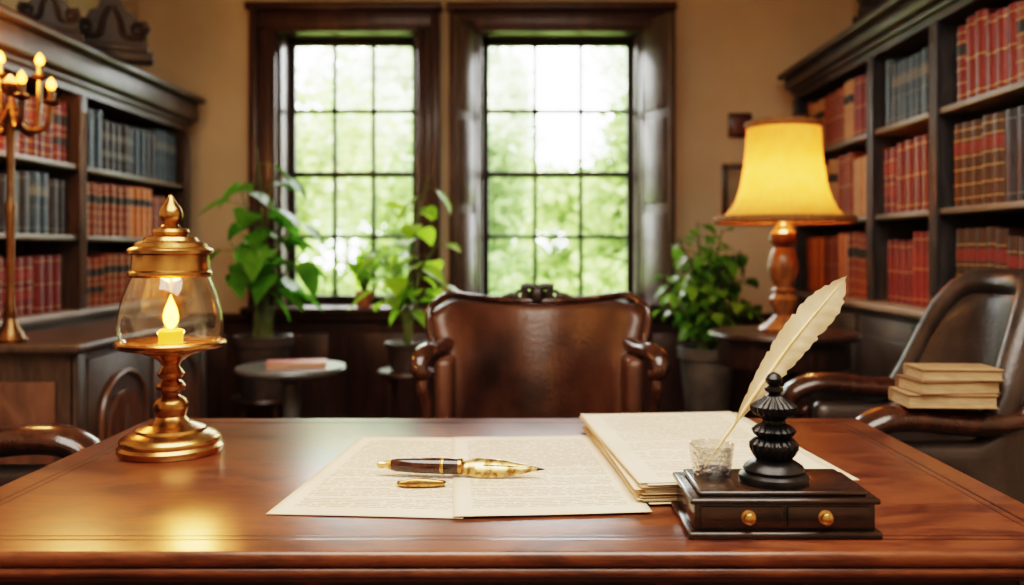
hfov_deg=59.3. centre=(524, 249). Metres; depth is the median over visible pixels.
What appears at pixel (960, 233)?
book
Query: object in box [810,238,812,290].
book
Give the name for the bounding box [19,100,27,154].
book
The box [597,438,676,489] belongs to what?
paper sheet
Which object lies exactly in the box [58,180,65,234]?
book
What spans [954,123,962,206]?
book
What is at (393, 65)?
tree
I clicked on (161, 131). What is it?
book
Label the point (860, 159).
book
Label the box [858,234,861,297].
book
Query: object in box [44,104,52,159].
book
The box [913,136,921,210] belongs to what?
book
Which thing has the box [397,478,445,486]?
pen clip
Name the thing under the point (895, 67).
book
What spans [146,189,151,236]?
book
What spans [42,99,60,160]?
book
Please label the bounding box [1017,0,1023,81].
book
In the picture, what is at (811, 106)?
book
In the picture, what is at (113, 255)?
book
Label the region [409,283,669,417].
leather armchair
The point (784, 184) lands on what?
table lamp
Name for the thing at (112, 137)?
book
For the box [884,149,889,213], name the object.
book
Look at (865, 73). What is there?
book
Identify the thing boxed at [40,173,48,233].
book
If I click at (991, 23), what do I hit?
book
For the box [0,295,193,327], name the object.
countertop
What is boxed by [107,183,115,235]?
book
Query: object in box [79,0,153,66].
carved ornament
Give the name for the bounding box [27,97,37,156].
book
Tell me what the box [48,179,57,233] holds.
book
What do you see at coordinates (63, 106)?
book
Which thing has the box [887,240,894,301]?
book
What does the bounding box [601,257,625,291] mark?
shrub
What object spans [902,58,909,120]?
book
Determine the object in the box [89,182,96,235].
book
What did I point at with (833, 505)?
stand
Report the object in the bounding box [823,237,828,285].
book
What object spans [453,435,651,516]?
sheet
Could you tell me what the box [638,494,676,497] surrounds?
paper sheet
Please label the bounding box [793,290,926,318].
countertop
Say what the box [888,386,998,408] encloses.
book
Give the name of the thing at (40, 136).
book
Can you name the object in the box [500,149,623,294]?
tree
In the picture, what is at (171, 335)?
candle
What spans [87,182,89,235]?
book
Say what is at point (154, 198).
book
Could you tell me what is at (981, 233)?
book
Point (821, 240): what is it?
book
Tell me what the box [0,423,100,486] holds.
tub chair
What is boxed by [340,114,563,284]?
tree
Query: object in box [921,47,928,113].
book
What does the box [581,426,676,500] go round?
paper sheet
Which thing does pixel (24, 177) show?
book
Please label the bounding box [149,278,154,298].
book
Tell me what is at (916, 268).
book
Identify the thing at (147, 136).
book
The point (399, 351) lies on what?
potted plant
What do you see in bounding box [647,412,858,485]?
paper sheet
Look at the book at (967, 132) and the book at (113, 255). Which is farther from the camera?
the book at (113, 255)
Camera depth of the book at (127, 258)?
4.14 m
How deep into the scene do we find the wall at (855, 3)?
4.96 m
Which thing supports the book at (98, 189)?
on the bookcase at (85, 76)
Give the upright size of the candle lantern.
0.487 m
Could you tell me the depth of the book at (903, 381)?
2.03 m
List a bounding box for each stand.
[231,394,282,417]
[377,367,434,417]
[671,469,882,538]
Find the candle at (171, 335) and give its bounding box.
[158,295,182,344]
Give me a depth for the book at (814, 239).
4.56 m
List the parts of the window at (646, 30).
sash, sill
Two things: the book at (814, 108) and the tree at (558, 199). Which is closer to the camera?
the book at (814, 108)
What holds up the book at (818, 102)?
on the bookcase at (895, 29)
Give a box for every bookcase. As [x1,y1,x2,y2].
[0,3,205,331]
[777,0,1023,417]
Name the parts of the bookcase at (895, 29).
door, shelf, door, shelf, cornice, door, shelf, shelf, panel, shelf, shelf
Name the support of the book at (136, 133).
on the bookcase at (85, 76)
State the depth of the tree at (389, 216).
11.40 m
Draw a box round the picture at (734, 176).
[727,169,742,211]
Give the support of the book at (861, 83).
on the bookcase at (895, 29)
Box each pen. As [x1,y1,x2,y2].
[377,457,544,477]
[704,276,846,467]
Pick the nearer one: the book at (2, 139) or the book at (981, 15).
the book at (981, 15)
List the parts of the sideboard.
panel, door, arch moulding, raised panel, arched panel, door, arch moulding, raised panel, arched panel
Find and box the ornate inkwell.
[738,372,809,489]
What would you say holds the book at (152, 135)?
on the bookcase at (85, 76)
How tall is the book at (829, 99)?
0.260 m
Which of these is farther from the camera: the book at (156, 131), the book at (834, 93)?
the book at (156, 131)
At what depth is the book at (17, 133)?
3.23 m
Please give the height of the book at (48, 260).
0.220 m
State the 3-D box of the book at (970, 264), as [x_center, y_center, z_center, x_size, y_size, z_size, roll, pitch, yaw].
[1.561,0.069,2.982,0.198,0.282,0.060,0,0,0]
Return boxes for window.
[240,2,442,319]
[446,2,680,319]
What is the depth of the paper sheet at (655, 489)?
1.34 m
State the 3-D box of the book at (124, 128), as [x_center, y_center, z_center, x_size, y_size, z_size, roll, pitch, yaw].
[-1.916,-0.458,4.130,0.192,0.226,0.060,0,0,0]
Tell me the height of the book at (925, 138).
0.277 m
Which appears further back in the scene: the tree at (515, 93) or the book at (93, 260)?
the tree at (515, 93)
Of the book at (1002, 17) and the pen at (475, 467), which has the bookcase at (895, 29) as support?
the book at (1002, 17)
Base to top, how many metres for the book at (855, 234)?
0.291 m
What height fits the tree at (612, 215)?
4.012 m
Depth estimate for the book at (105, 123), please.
3.93 m
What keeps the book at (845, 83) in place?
on the bookcase at (895, 29)
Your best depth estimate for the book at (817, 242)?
4.51 m
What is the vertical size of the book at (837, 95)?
0.259 m
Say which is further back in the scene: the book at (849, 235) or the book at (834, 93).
the book at (834, 93)
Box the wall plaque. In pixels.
[728,113,751,137]
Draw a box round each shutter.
[452,15,478,301]
[639,11,674,307]
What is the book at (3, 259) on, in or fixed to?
on the bookcase at (85, 76)
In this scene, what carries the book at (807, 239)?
on the bookcase at (895, 29)
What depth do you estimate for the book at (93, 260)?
3.82 m
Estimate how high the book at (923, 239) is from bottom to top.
0.277 m
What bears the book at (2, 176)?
on the bookcase at (85, 76)
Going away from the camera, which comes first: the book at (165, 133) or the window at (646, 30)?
the book at (165, 133)
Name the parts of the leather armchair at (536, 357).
arm post, armrest, panel, trim, panel, armrest, arm post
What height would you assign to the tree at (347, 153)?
3.881 m
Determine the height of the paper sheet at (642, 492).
0.001 m
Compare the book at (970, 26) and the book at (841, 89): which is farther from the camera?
the book at (841, 89)
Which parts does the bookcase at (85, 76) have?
shelf, shelf, panel, cornice, panel, shelf, shelf, door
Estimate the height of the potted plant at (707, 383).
0.940 m
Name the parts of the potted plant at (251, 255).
stem, pot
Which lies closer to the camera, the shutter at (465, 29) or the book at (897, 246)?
the book at (897, 246)
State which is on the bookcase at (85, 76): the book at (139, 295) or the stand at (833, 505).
the book at (139, 295)
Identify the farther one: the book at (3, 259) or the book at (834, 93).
the book at (834, 93)
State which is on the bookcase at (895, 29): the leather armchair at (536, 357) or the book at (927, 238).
the book at (927, 238)
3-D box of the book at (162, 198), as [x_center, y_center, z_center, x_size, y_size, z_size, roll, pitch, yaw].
[-1.928,-0.166,4.565,0.202,0.210,0.058,0,0,0]
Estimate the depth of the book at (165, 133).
4.58 m
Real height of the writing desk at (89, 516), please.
0.760 m
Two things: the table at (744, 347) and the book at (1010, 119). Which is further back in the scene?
the table at (744, 347)
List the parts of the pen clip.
plate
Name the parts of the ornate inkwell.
lid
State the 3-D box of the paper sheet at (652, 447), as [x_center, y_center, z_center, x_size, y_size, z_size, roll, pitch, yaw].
[0.305,0.346,1.633,0.325,0.002,0.565,0,0,-5]
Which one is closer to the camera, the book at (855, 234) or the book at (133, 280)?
the book at (855, 234)
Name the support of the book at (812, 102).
on the bookcase at (895, 29)
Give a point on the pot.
(710, 469)
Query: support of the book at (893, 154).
on the bookcase at (895, 29)
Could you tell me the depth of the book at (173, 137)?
4.69 m
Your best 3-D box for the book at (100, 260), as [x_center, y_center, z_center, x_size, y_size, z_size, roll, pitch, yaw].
[-1.918,0.134,3.893,0.189,0.210,0.060,0,0,0]
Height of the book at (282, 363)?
0.018 m
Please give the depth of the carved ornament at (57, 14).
3.47 m
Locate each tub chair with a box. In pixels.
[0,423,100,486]
[779,269,1023,503]
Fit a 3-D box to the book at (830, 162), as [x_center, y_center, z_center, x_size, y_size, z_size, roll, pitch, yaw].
[1.553,-0.290,4.332,0.184,0.289,0.066,0,0,0]
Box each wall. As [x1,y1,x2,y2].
[0,0,137,67]
[138,0,852,312]
[853,0,858,16]
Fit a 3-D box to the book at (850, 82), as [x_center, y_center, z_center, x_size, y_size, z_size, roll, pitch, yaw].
[1.560,-0.631,4.068,0.196,0.272,0.058,0,0,0]
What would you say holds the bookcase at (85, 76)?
on the floor
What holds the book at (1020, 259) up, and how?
on the bookcase at (895, 29)
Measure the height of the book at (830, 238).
0.273 m
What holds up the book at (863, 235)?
on the bookcase at (895, 29)
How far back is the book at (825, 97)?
4.39 m
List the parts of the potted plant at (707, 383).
pot, stem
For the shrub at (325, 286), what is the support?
on the ground
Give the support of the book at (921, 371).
on the book at (903, 381)
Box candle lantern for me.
[112,194,226,462]
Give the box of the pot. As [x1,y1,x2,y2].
[689,439,734,479]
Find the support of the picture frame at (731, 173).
attached to the wall at (730, 55)
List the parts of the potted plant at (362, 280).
pot, stem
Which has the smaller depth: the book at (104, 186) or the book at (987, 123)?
the book at (987, 123)
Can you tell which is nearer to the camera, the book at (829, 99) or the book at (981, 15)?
the book at (981, 15)
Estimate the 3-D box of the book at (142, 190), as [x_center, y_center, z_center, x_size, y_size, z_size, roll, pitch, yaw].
[-1.924,-0.180,4.324,0.201,0.239,0.065,0,0,0]
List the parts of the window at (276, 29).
sill, sash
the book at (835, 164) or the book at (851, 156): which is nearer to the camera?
the book at (851, 156)
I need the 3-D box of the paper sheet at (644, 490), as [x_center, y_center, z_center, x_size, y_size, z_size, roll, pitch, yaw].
[0.316,0.360,1.633,0.325,0.001,0.565,0,0,-5]
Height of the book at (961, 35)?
0.260 m
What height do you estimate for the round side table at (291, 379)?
0.696 m
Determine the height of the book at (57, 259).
0.221 m
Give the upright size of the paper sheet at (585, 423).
0.002 m
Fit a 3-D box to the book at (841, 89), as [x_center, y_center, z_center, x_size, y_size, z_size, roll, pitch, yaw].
[1.560,-0.623,4.180,0.194,0.255,0.057,0,0,0]
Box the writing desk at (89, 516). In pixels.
[0,418,1023,584]
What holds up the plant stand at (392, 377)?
on the floor
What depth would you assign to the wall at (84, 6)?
4.40 m
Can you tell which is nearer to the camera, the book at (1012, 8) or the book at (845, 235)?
the book at (1012, 8)
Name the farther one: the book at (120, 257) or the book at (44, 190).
the book at (120, 257)
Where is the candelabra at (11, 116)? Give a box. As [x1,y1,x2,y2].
[0,51,60,343]
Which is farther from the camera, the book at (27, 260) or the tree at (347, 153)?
the tree at (347, 153)
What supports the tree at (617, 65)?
on the ground
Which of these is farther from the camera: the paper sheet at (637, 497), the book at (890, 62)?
the book at (890, 62)
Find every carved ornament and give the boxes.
[16,0,83,41]
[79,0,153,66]
[852,0,886,23]
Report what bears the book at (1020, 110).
on the bookcase at (895, 29)
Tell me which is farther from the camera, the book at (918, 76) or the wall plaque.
the wall plaque
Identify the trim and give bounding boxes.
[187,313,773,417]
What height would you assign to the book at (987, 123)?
0.285 m
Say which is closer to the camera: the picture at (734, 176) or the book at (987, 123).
the book at (987, 123)
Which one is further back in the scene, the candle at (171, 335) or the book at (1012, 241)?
the book at (1012, 241)
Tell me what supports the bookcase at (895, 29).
on the floor
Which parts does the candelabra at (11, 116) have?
bulb, arm, arm, arm, bulb, arm, arm, bulb, bulb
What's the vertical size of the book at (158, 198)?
0.206 m
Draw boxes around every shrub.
[297,258,389,294]
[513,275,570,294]
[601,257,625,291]
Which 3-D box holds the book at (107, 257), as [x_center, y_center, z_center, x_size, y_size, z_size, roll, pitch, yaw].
[-1.922,0.128,3.958,0.201,0.223,0.068,0,0,0]
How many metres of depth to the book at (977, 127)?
2.92 m
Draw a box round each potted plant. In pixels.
[197,146,326,398]
[330,242,404,306]
[348,174,462,371]
[652,221,763,411]
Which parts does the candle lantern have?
gallery plate, glass globe, stem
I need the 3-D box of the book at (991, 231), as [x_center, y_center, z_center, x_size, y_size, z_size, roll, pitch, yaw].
[1.567,0.068,2.852,0.200,0.283,0.068,0,0,0]
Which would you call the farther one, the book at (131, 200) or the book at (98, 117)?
the book at (131, 200)
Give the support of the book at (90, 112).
on the bookcase at (85, 76)
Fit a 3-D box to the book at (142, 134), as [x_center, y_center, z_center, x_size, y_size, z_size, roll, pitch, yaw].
[-1.914,-0.462,4.315,0.184,0.233,0.057,0,0,0]
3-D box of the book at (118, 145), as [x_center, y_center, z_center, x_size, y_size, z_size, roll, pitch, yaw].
[-1.925,-0.457,4.069,0.195,0.224,0.062,0,0,0]
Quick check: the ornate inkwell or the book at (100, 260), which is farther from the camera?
the book at (100, 260)
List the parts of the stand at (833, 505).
drawer, knob, cornice, knob, drawer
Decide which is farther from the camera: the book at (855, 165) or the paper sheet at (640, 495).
the book at (855, 165)
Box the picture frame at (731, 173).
[721,163,743,215]
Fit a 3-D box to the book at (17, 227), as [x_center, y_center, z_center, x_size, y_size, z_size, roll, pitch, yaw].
[-1.922,-0.172,3.236,0.196,0.222,0.068,0,0,0]
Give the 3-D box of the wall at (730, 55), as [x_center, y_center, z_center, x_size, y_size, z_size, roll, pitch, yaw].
[-0.165,-0.310,5.125,3.970,2.900,0.250,0,0,0]
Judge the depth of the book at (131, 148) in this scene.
4.18 m
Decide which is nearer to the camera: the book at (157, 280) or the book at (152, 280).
the book at (152, 280)
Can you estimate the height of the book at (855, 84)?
0.270 m
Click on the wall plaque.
(736, 121)
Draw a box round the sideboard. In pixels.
[0,316,213,463]
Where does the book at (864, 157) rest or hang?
on the bookcase at (895, 29)
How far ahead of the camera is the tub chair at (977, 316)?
2.36 m
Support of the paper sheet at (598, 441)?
on the paper sheet at (640, 495)
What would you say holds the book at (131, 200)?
on the bookcase at (85, 76)
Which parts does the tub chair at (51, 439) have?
backrest, armrest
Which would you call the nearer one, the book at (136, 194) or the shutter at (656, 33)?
the book at (136, 194)
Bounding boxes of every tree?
[297,48,495,283]
[297,50,404,265]
[338,118,521,294]
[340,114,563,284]
[399,118,553,294]
[489,47,548,169]
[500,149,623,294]
[565,92,625,291]
[583,47,625,169]
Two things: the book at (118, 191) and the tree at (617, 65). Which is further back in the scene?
the tree at (617, 65)
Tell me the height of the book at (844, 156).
0.291 m
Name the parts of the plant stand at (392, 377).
leg, leg, leg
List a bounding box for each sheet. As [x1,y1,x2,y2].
[266,436,462,518]
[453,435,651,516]
[579,417,676,487]
[580,411,836,482]
[580,415,654,485]
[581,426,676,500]
[583,422,640,493]
[585,425,676,499]
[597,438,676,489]
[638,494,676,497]
[639,490,676,494]
[644,490,676,492]
[645,489,676,491]
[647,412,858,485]
[647,501,671,503]
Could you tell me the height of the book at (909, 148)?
0.277 m
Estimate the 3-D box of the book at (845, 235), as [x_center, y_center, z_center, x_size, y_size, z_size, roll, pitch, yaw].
[1.561,0.067,4.140,0.189,0.285,0.066,0,0,0]
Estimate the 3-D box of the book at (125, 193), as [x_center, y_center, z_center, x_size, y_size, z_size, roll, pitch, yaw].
[-1.916,-0.177,4.132,0.193,0.234,0.059,0,0,0]
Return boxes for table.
[234,360,346,417]
[707,325,862,417]
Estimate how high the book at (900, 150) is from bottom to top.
0.274 m
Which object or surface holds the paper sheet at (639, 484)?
on the paper sheet at (585, 423)
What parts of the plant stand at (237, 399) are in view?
leg, leg, leg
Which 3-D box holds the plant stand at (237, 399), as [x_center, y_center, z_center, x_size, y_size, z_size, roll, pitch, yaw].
[-1.255,0.920,4.320,0.300,0.441,0.300,0,0,0]
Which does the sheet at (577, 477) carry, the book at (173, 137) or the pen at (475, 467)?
the pen at (475, 467)
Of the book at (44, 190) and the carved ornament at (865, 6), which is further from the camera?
the carved ornament at (865, 6)
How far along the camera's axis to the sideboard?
2.87 m
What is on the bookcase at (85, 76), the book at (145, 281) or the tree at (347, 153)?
the book at (145, 281)
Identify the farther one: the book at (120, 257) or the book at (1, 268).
the book at (120, 257)
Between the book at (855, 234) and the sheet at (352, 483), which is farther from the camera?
the book at (855, 234)
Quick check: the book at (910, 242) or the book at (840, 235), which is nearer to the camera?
the book at (910, 242)
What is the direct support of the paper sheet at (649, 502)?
on the paper sheet
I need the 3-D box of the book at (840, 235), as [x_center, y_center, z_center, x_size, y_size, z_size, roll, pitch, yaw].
[1.566,0.066,4.210,0.201,0.288,0.073,0,0,0]
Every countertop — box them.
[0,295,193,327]
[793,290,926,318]
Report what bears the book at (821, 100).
on the bookcase at (895, 29)
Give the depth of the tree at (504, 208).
8.73 m
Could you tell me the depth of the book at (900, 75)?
3.52 m
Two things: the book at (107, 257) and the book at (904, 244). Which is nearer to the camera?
the book at (904, 244)
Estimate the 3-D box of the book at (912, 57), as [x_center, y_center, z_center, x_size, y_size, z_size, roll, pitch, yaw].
[1.565,-0.618,3.424,0.198,0.245,0.055,0,0,0]
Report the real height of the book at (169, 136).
0.251 m
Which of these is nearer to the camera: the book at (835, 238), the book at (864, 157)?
the book at (864, 157)
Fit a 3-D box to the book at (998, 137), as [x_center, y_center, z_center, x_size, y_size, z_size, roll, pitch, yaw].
[1.556,-0.287,2.811,0.183,0.283,0.067,0,0,0]
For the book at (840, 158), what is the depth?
4.19 m
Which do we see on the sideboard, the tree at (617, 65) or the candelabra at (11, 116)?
the candelabra at (11, 116)
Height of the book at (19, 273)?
0.213 m
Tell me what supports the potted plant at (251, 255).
on the plant stand at (237, 399)
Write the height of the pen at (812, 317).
0.270 m
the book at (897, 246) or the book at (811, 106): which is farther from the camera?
the book at (811, 106)
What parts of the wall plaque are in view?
panel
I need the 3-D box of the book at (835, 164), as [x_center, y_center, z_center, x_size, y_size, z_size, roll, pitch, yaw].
[1.561,-0.287,4.269,0.200,0.282,0.060,0,0,0]
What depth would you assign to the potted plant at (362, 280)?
4.94 m
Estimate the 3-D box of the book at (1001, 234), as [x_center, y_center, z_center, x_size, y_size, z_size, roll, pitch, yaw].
[1.556,0.072,2.786,0.188,0.276,0.065,0,0,0]
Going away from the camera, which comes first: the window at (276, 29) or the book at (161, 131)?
the book at (161, 131)
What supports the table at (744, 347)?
on the floor
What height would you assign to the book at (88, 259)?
0.208 m
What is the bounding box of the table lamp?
[712,116,857,332]
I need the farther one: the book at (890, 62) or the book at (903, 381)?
the book at (890, 62)
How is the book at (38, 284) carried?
on the bookcase at (85, 76)
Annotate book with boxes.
[0,93,5,150]
[0,171,19,232]
[0,174,5,232]
[0,255,2,318]
[2,255,52,312]
[2,256,32,314]
[2,257,23,315]
[2,258,5,317]
[15,99,19,152]
[18,171,29,233]
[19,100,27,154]
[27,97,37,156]
[28,171,40,233]
[32,256,44,313]
[37,103,44,157]
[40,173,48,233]
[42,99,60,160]
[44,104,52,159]
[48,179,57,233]
[52,255,61,310]
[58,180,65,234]
[60,102,66,161]
[87,108,93,167]
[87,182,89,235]
[87,253,116,303]
[87,254,111,304]
[87,257,97,306]
[87,258,90,306]
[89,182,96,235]
[94,110,102,168]
[96,183,108,235]
[96,184,101,235]
[97,257,103,305]
[102,119,108,169]
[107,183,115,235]
[109,122,115,171]
[115,123,121,172]
[115,185,122,236]
[117,253,130,301]
[117,254,124,302]
[121,125,128,173]
[122,186,128,236]
[129,127,133,174]
[129,186,133,236]
[130,127,139,175]
[131,278,136,300]
[133,187,139,236]
[136,278,142,300]
[139,129,145,176]
[140,187,145,236]
[142,278,149,299]
[145,129,160,179]
[145,130,150,177]
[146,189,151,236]
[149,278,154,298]
[150,133,155,178]
[151,196,156,234]
[155,278,160,297]
[157,196,164,226]
[157,197,159,227]
[160,130,163,180]
[164,132,167,181]
[167,134,171,182]
[172,136,175,182]
[265,358,326,368]
[806,238,809,290]
[807,101,816,116]
[809,105,812,116]
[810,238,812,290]
[812,103,816,117]
[813,238,816,290]
[816,237,823,289]
[817,100,819,117]
[819,238,823,288]
[820,98,823,147]
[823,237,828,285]
[824,96,827,147]
[827,93,831,145]
[828,159,835,198]
[829,237,832,284]
[832,92,835,144]
[832,159,837,206]
[833,236,837,280]
[835,89,839,142]
[837,156,842,211]
[838,233,846,278]
[840,88,843,141]
[843,155,846,213]
[843,234,846,295]
[844,82,847,140]
[847,152,865,214]
[847,233,852,296]
[848,79,853,138]
[853,77,857,136]
[853,159,857,216]
[853,232,865,296]
[857,157,862,216]
[858,75,864,135]
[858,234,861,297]
[862,234,865,297]
[863,155,865,215]
[864,73,865,133]
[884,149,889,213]
[885,59,902,125]
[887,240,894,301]
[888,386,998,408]
[890,147,896,212]
[892,63,898,123]
[894,240,907,302]
[895,374,1001,394]
[896,142,904,212]
[898,60,902,121]
[901,241,907,303]
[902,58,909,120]
[903,363,1004,380]
[904,139,913,211]
[908,240,912,304]
[910,54,915,117]
[912,232,920,305]
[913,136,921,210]
[915,52,921,115]
[920,232,926,306]
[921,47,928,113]
[921,134,928,209]
[926,231,928,305]
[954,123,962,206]
[955,229,965,276]
[956,25,966,101]
[962,121,971,205]
[965,228,975,271]
[966,15,974,98]
[971,119,982,204]
[975,9,997,95]
[975,228,986,268]
[982,114,992,203]
[986,13,996,91]
[986,227,1023,268]
[992,111,1004,202]
[995,228,1023,268]
[996,7,1007,87]
[1004,108,1016,201]
[1006,236,1019,268]
[1007,2,1017,84]
[1016,105,1023,200]
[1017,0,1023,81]
[1017,236,1023,269]

